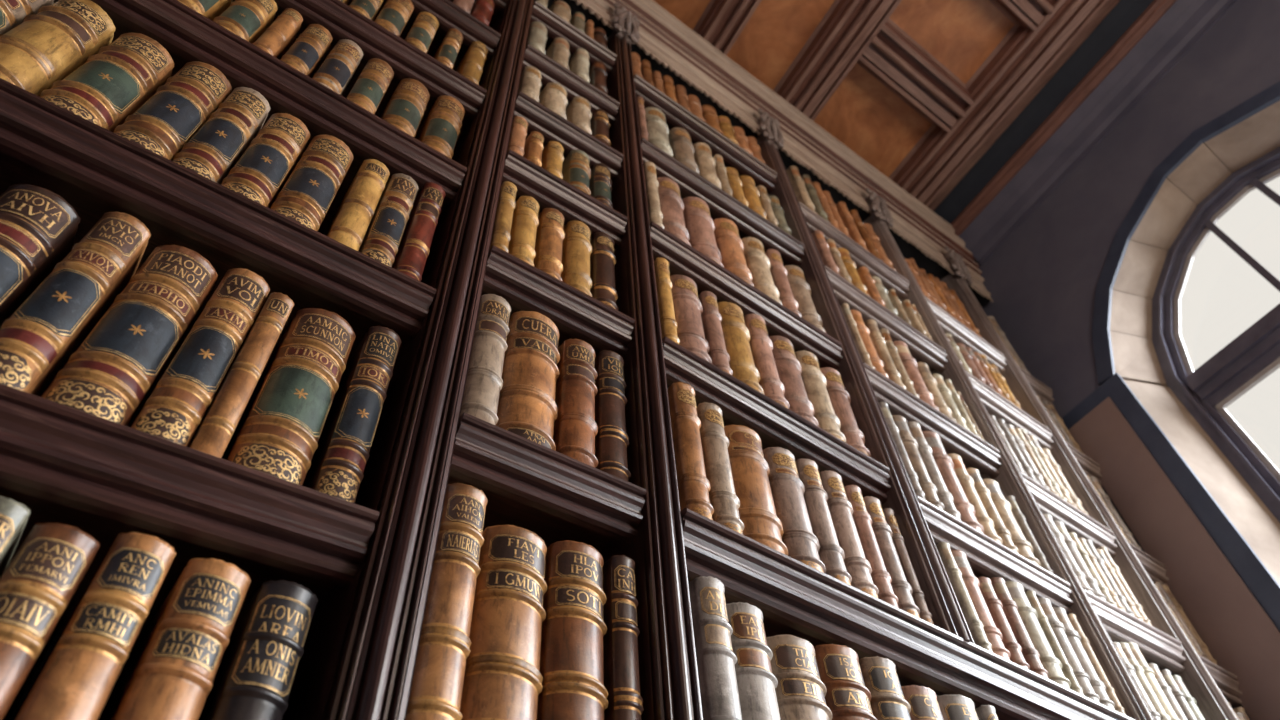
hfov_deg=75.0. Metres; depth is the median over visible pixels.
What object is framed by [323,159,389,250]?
book
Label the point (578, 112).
book
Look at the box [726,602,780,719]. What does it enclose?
book
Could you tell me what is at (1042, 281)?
wall
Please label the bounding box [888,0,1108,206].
trim
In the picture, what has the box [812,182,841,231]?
book
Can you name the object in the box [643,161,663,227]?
book
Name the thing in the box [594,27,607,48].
book
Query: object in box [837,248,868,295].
book
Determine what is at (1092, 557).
book
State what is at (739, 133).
book
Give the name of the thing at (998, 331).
book
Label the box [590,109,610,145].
book
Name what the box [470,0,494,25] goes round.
book
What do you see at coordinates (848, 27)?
trim
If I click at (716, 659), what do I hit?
book
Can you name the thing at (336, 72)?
book
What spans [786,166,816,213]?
book
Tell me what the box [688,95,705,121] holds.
book
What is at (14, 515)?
book
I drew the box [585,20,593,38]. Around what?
book
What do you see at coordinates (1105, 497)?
book
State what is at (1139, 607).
book
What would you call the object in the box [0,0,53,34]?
book
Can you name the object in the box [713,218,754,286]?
book
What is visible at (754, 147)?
book
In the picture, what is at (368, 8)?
book
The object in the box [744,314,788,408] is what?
book
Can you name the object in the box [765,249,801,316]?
book
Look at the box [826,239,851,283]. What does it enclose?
book
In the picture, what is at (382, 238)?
book
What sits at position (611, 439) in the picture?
book
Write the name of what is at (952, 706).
book
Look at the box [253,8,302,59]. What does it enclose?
book
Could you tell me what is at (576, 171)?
book
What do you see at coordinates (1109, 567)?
book
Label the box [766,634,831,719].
book
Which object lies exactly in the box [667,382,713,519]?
book
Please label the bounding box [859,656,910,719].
book
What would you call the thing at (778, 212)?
book
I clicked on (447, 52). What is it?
book
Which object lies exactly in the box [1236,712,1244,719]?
book
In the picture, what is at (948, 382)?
book
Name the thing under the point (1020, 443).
book
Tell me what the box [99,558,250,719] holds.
book
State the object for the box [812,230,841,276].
book
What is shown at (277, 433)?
book
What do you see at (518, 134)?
book
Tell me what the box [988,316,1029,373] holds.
book
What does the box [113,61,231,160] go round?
book
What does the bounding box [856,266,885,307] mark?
book
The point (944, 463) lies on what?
book
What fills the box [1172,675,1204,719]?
book
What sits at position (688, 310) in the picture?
book
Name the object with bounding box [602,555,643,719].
book
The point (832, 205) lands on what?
book
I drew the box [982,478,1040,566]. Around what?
book
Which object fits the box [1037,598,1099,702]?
book
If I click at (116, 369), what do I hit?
book
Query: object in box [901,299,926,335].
book
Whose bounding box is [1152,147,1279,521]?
window
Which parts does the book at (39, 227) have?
leather panel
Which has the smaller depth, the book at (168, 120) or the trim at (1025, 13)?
the book at (168, 120)
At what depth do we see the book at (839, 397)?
1.97 m
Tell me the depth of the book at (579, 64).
2.52 m
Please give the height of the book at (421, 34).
0.277 m
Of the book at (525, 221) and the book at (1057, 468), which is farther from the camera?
the book at (1057, 468)
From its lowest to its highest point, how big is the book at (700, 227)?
0.362 m
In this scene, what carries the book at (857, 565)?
on the bookcase
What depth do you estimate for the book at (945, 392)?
2.50 m
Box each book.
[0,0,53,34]
[0,0,115,95]
[0,184,80,327]
[0,211,150,396]
[0,496,29,577]
[0,523,99,719]
[15,532,175,719]
[39,32,173,131]
[41,245,217,426]
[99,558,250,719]
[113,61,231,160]
[131,268,269,446]
[172,87,270,184]
[177,0,231,20]
[188,292,293,457]
[198,580,317,719]
[213,0,277,43]
[221,113,309,207]
[222,308,355,484]
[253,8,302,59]
[270,135,352,230]
[281,24,331,77]
[302,326,401,502]
[312,39,362,95]
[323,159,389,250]
[347,58,393,113]
[349,0,383,20]
[359,173,418,266]
[374,0,413,35]
[380,78,429,136]
[392,182,445,281]
[405,12,438,52]
[406,483,487,719]
[414,95,464,158]
[433,28,462,68]
[453,0,474,13]
[455,41,487,84]
[460,294,510,424]
[460,525,546,719]
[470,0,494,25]
[490,181,516,251]
[496,311,559,450]
[507,116,527,155]
[508,196,539,265]
[517,66,541,101]
[523,131,543,166]
[526,21,546,53]
[533,208,564,280]
[534,0,547,7]
[537,540,607,719]
[539,82,567,118]
[541,141,563,178]
[545,37,569,68]
[549,0,571,22]
[553,338,597,467]
[561,220,591,296]
[562,150,590,194]
[566,96,591,134]
[568,48,589,81]
[570,12,585,32]
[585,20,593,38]
[589,60,607,93]
[589,163,612,207]
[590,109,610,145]
[590,232,617,309]
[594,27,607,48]
[595,350,630,481]
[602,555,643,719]
[631,52,642,77]
[636,96,647,139]
[641,60,653,85]
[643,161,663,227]
[645,107,672,156]
[652,71,664,93]
[654,258,679,343]
[657,177,690,245]
[661,75,677,102]
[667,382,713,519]
[668,127,698,173]
[670,274,711,363]
[675,85,691,112]
[682,197,723,266]
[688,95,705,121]
[688,576,741,719]
[693,142,721,188]
[696,402,744,533]
[698,291,732,374]
[702,105,723,134]
[713,154,731,195]
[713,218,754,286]
[717,301,763,393]
[718,116,738,144]
[724,425,787,555]
[726,167,747,205]
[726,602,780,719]
[733,126,752,154]
[739,175,767,219]
[742,237,782,304]
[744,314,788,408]
[747,136,765,163]
[757,185,777,225]
[763,447,825,572]
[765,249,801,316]
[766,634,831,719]
[768,195,790,234]
[769,335,818,426]
[784,265,825,332]
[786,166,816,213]
[795,350,845,442]
[795,458,851,584]
[801,175,830,223]
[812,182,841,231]
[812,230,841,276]
[814,644,876,719]
[819,470,878,597]
[820,367,870,456]
[823,191,851,238]
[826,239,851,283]
[836,201,868,250]
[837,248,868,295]
[840,303,874,368]
[844,485,898,607]
[849,210,882,260]
[850,310,888,377]
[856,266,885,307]
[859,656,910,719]
[863,496,919,617]
[864,223,895,270]
[864,319,905,388]
[871,276,898,316]
[879,328,918,397]
[879,402,925,499]
[883,508,933,624]
[888,288,911,325]
[892,415,944,510]
[893,341,939,410]
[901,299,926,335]
[901,685,943,719]
[905,259,931,300]
[907,421,960,520]
[909,258,939,306]
[911,304,932,340]
[917,362,956,422]
[919,269,947,312]
[922,431,983,533]
[927,274,957,319]
[932,374,970,431]
[934,277,966,326]
[935,542,992,651]
[937,694,978,719]
[941,282,973,331]
[944,379,980,437]
[945,333,972,374]
[947,453,1001,543]
[950,290,984,339]
[951,550,1009,659]
[956,343,987,385]
[957,391,984,440]
[966,347,993,389]
[966,468,1017,552]
[973,352,1003,396]
[975,704,998,719]
[978,577,1029,668]
[980,354,1014,404]
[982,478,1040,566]
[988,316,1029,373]
[988,317,1022,368]
[990,364,1020,408]
[990,415,1026,474]
[990,577,1048,678]
[996,418,1039,483]
[1005,495,1052,573]
[1005,581,1070,688]
[1006,424,1049,489]
[1014,428,1058,495]
[1021,428,1066,500]
[1025,590,1083,694]
[1029,435,1076,507]
[1037,395,1067,442]
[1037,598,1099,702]
[1042,401,1077,449]
[1042,448,1088,515]
[1043,514,1093,593]
[1049,405,1083,453]
[1052,607,1114,709]
[1054,521,1105,600]
[1067,613,1126,715]
[1069,532,1116,606]
[1078,538,1125,611]
[1085,539,1134,615]
[1086,475,1130,542]
[1090,476,1141,549]
[1096,549,1143,620]
[1097,546,1151,625]
[1113,642,1160,719]
[1120,642,1171,719]
[1127,642,1179,719]
[1148,663,1187,719]
[1154,581,1209,660]
[1154,584,1201,655]
[1160,669,1196,719]
[1162,585,1217,664]
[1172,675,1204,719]
[1233,707,1249,719]
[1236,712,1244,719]
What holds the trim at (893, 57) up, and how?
attached to the ceiling
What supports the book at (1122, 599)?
on the bookcase
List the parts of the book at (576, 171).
leather panel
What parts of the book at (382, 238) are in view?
leather panel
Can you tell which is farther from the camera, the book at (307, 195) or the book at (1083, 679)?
the book at (1083, 679)
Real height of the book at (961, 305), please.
0.389 m
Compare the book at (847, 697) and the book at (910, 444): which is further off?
the book at (910, 444)
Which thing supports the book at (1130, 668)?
on the bookcase
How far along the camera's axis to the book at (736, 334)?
1.86 m
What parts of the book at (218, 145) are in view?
leather panel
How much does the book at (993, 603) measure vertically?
0.241 m
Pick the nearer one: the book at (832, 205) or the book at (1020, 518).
the book at (1020, 518)
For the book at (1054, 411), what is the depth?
3.10 m
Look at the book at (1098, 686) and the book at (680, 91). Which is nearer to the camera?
the book at (1098, 686)
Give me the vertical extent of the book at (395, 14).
0.287 m
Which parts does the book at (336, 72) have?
leather panel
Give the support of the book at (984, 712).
on the bookcase
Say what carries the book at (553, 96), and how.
on the bookcase
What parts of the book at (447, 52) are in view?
leather panel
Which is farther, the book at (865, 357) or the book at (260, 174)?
the book at (865, 357)
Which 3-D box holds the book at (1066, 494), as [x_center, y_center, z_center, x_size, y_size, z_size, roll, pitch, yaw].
[1.252,0.433,2.693,0.046,0.350,0.228,28,-58,-24]
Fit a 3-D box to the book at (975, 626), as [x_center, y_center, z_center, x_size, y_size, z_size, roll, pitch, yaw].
[0.609,0.556,1.756,0.032,0.287,0.223,28,-58,-24]
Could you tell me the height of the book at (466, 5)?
0.246 m
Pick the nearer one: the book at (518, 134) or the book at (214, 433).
the book at (214, 433)
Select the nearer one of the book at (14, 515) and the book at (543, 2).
the book at (14, 515)
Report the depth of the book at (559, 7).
2.77 m
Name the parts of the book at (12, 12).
leather panel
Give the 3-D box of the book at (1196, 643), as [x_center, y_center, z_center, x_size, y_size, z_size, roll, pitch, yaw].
[1.523,0.842,2.490,0.034,0.293,0.238,28,-58,-24]
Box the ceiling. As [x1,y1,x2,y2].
[653,0,1119,210]
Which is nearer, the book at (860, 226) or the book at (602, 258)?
the book at (602, 258)
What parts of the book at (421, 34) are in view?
leather panel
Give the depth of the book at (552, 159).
1.92 m
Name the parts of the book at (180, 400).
leather panel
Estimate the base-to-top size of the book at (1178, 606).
0.297 m
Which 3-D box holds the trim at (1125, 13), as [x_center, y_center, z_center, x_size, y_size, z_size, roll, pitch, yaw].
[2.936,-2.546,2.605,0.209,0.158,5.621,23,-56,-20]
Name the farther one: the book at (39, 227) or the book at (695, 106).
the book at (695, 106)
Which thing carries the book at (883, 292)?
on the bookcase
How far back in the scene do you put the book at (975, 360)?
2.94 m
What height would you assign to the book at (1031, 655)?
0.264 m
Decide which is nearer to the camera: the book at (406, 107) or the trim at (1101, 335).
the book at (406, 107)
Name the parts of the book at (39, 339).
leather panel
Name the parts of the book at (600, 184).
leather panel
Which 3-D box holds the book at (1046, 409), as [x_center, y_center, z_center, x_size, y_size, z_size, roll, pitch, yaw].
[1.443,0.311,3.113,0.046,0.302,0.259,28,-58,-24]
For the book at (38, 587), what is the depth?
0.69 m
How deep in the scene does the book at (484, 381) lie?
1.27 m
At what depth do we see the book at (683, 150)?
2.58 m
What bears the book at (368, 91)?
on the bookcase
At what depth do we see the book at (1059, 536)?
2.23 m
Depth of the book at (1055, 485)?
2.63 m
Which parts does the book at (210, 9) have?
leather panel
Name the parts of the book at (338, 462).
leather panel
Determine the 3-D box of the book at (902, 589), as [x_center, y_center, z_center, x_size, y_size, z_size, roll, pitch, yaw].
[0.428,0.465,1.690,0.050,0.311,0.256,28,-58,-24]
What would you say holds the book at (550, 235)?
on the bookcase
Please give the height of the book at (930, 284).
0.364 m
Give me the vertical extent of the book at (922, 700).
0.318 m
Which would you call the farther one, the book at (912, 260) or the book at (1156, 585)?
the book at (912, 260)
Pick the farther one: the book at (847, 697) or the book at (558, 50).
the book at (558, 50)
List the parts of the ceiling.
panel, panel, panel, panel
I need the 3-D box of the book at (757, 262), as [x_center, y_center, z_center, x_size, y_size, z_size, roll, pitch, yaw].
[0.281,-0.167,2.318,0.080,0.346,0.231,28,-58,-24]
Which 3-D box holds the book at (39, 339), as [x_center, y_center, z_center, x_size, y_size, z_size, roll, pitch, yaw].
[-0.683,-0.002,0.956,0.055,0.323,0.240,28,-58,-24]
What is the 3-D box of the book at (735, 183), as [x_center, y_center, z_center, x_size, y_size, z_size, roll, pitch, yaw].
[0.252,-0.464,2.670,0.055,0.295,0.226,28,-58,-24]
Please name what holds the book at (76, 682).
on the bookcase
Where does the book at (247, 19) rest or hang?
on the bookcase
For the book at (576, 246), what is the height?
0.287 m
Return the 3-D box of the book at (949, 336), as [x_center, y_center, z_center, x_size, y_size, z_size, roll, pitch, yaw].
[1.047,0.070,2.940,0.041,0.280,0.242,28,-58,-24]
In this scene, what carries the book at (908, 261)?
on the bookcase
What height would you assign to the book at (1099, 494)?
0.326 m
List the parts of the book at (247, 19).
leather panel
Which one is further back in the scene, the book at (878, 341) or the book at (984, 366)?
the book at (984, 366)
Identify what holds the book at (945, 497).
on the bookcase
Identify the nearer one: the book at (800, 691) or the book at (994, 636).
the book at (800, 691)
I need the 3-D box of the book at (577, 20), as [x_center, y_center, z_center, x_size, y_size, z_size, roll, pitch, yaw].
[-0.265,-1.031,2.823,0.043,0.247,0.249,28,-58,-24]
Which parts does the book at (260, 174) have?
leather panel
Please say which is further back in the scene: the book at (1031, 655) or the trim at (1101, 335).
the trim at (1101, 335)
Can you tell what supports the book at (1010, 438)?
on the bookcase
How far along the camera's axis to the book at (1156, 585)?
2.41 m
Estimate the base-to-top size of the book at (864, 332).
0.345 m
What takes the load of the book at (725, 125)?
on the bookcase
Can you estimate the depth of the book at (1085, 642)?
1.87 m
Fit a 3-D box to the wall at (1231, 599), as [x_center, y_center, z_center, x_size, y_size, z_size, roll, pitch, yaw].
[1.732,1.324,1.768,0.034,3.615,0.400,23,-56,-20]
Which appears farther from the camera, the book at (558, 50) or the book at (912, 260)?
the book at (912, 260)
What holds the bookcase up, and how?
on the floor
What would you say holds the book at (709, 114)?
on the bookcase
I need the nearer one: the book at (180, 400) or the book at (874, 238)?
the book at (180, 400)
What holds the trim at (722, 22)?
attached to the ceiling
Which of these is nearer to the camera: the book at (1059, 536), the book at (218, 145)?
the book at (218, 145)
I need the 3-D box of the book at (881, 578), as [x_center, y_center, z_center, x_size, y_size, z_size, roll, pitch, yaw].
[0.385,0.438,1.670,0.043,0.316,0.250,28,-58,-24]
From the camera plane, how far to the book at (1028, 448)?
2.61 m
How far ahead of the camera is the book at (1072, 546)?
2.26 m
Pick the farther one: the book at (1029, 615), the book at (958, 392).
the book at (958, 392)
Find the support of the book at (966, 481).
on the bookcase
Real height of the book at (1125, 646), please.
0.276 m
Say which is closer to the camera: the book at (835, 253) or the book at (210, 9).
the book at (210, 9)
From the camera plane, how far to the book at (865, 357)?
2.38 m
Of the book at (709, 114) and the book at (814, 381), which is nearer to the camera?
the book at (814, 381)
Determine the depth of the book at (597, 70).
2.54 m
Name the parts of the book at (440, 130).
leather panel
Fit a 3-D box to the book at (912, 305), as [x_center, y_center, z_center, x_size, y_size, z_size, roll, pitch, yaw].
[0.914,-0.043,2.913,0.018,0.265,0.223,28,-58,-24]
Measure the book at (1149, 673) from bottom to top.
0.293 m
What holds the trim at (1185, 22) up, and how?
attached to the wall at (1042, 281)
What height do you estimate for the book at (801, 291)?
0.344 m
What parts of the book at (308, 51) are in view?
leather panel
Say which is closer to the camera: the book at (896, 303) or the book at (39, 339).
the book at (39, 339)
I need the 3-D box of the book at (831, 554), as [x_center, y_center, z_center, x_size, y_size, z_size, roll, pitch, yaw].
[0.282,0.381,1.624,0.056,0.322,0.255,28,-58,-24]
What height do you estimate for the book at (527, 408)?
0.327 m
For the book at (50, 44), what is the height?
0.309 m
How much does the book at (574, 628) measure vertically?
0.323 m
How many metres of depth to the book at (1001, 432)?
2.54 m
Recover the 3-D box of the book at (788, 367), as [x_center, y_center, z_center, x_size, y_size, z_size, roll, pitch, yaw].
[0.295,0.124,1.965,0.086,0.327,0.245,28,-58,-24]
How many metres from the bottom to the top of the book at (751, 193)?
0.316 m
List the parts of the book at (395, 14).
leather panel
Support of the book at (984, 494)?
on the bookcase
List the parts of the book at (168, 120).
leather panel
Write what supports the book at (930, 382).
on the bookcase
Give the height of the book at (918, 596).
0.301 m
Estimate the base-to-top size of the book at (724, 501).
0.331 m
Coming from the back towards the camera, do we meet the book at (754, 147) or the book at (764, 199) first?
the book at (754, 147)
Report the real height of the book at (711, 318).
0.321 m
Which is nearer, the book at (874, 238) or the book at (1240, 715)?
the book at (1240, 715)
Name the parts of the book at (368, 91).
leather panel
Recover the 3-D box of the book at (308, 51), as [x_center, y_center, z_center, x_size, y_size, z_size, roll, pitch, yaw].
[-0.694,-0.500,1.616,0.050,0.256,0.257,28,-58,-24]
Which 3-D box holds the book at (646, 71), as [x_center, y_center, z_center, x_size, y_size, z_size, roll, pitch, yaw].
[-0.036,-0.896,2.918,0.037,0.289,0.247,28,-58,-24]
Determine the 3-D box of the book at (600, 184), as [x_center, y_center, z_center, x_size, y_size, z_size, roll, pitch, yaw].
[-0.146,-0.336,2.032,0.050,0.240,0.232,28,-58,-24]
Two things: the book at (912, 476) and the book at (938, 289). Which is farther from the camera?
the book at (938, 289)
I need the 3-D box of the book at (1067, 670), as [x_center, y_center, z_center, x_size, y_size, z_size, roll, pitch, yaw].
[0.839,0.697,1.875,0.025,0.280,0.249,28,-58,-24]
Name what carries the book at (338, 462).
on the bookcase
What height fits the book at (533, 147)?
0.200 m
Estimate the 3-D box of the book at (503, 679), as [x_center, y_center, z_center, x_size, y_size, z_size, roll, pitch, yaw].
[-0.211,0.392,1.018,0.092,0.307,0.256,28,-58,-24]
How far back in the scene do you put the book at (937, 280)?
3.33 m
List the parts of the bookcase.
panel, shelf, shelf, shelf, shelf, shelf, shelf, shelf, shelf, shelf, shelf, shelf, shelf, shelf, shelf, shelf, cornice, shelf, shelf, shelf, shelf, shelf, shelf, shelf, shelf, shelf, shelf, shelf, shelf, shelf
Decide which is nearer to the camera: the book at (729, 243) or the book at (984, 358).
the book at (729, 243)
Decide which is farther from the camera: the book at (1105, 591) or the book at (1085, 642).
the book at (1105, 591)
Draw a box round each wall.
[976,0,1279,417]
[1062,373,1279,719]
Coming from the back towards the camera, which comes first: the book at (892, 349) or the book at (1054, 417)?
the book at (1054, 417)
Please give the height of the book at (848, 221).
0.425 m
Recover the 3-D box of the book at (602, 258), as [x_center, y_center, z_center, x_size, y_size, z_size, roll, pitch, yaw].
[-0.135,-0.101,1.757,0.053,0.297,0.254,28,-58,-24]
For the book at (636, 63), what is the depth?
2.86 m
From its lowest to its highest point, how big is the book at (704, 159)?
0.340 m
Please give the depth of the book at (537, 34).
2.43 m
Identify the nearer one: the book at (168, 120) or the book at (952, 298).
the book at (168, 120)
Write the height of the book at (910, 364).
0.346 m
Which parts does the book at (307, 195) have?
leather panel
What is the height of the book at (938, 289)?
0.373 m
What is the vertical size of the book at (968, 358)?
0.274 m
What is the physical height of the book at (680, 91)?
0.284 m
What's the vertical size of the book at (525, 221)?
0.271 m
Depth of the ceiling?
3.58 m
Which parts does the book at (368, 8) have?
leather panel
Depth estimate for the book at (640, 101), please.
2.51 m
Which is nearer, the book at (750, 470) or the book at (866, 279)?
the book at (750, 470)
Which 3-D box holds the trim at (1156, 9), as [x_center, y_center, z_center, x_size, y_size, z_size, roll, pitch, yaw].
[2.909,-2.526,2.545,0.052,0.064,5.606,23,-56,-20]
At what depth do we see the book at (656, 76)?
2.90 m
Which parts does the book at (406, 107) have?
leather panel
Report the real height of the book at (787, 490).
0.311 m
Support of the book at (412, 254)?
on the bookcase
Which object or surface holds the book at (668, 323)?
on the bookcase
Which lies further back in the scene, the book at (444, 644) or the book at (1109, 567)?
the book at (1109, 567)
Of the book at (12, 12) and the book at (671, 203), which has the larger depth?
the book at (671, 203)
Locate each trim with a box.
[693,0,761,55]
[773,0,901,120]
[856,18,973,132]
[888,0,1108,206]
[933,0,1153,223]
[950,0,1176,236]
[959,0,1237,264]
[989,0,1054,30]
[1092,82,1279,385]
[1110,101,1279,584]
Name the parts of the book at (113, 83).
leather panel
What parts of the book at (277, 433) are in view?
leather panel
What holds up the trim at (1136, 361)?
attached to the wall at (1042, 281)
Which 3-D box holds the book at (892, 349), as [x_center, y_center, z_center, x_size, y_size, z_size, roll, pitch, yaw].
[0.702,0.087,2.488,0.038,0.354,0.226,28,-58,-24]
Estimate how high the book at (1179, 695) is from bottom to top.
0.253 m
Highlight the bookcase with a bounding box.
[0,0,1241,719]
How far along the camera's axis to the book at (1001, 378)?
2.99 m
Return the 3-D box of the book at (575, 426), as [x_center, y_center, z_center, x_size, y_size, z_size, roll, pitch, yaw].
[-0.158,0.141,1.403,0.065,0.311,0.246,28,-58,-24]
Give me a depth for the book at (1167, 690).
2.02 m
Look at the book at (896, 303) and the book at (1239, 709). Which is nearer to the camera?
the book at (1239, 709)
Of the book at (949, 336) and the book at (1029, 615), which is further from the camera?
the book at (949, 336)
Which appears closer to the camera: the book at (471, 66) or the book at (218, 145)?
the book at (218, 145)
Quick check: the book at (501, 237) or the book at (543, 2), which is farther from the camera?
the book at (543, 2)
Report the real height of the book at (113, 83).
0.297 m
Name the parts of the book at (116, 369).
leather panel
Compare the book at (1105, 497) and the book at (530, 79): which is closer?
the book at (530, 79)
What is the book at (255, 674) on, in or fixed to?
on the bookcase
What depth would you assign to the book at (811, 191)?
3.14 m
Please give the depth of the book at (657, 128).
2.54 m
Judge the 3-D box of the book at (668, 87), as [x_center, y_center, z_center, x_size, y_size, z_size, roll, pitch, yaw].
[0.046,-0.857,2.955,0.047,0.288,0.238,28,-58,-24]
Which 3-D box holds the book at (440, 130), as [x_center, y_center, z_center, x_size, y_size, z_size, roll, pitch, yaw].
[-0.455,-0.402,1.740,0.064,0.293,0.227,28,-58,-24]
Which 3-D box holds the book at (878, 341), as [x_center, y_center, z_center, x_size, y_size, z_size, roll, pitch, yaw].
[0.651,0.070,2.477,0.043,0.358,0.254,28,-58,-24]
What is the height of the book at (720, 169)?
0.326 m

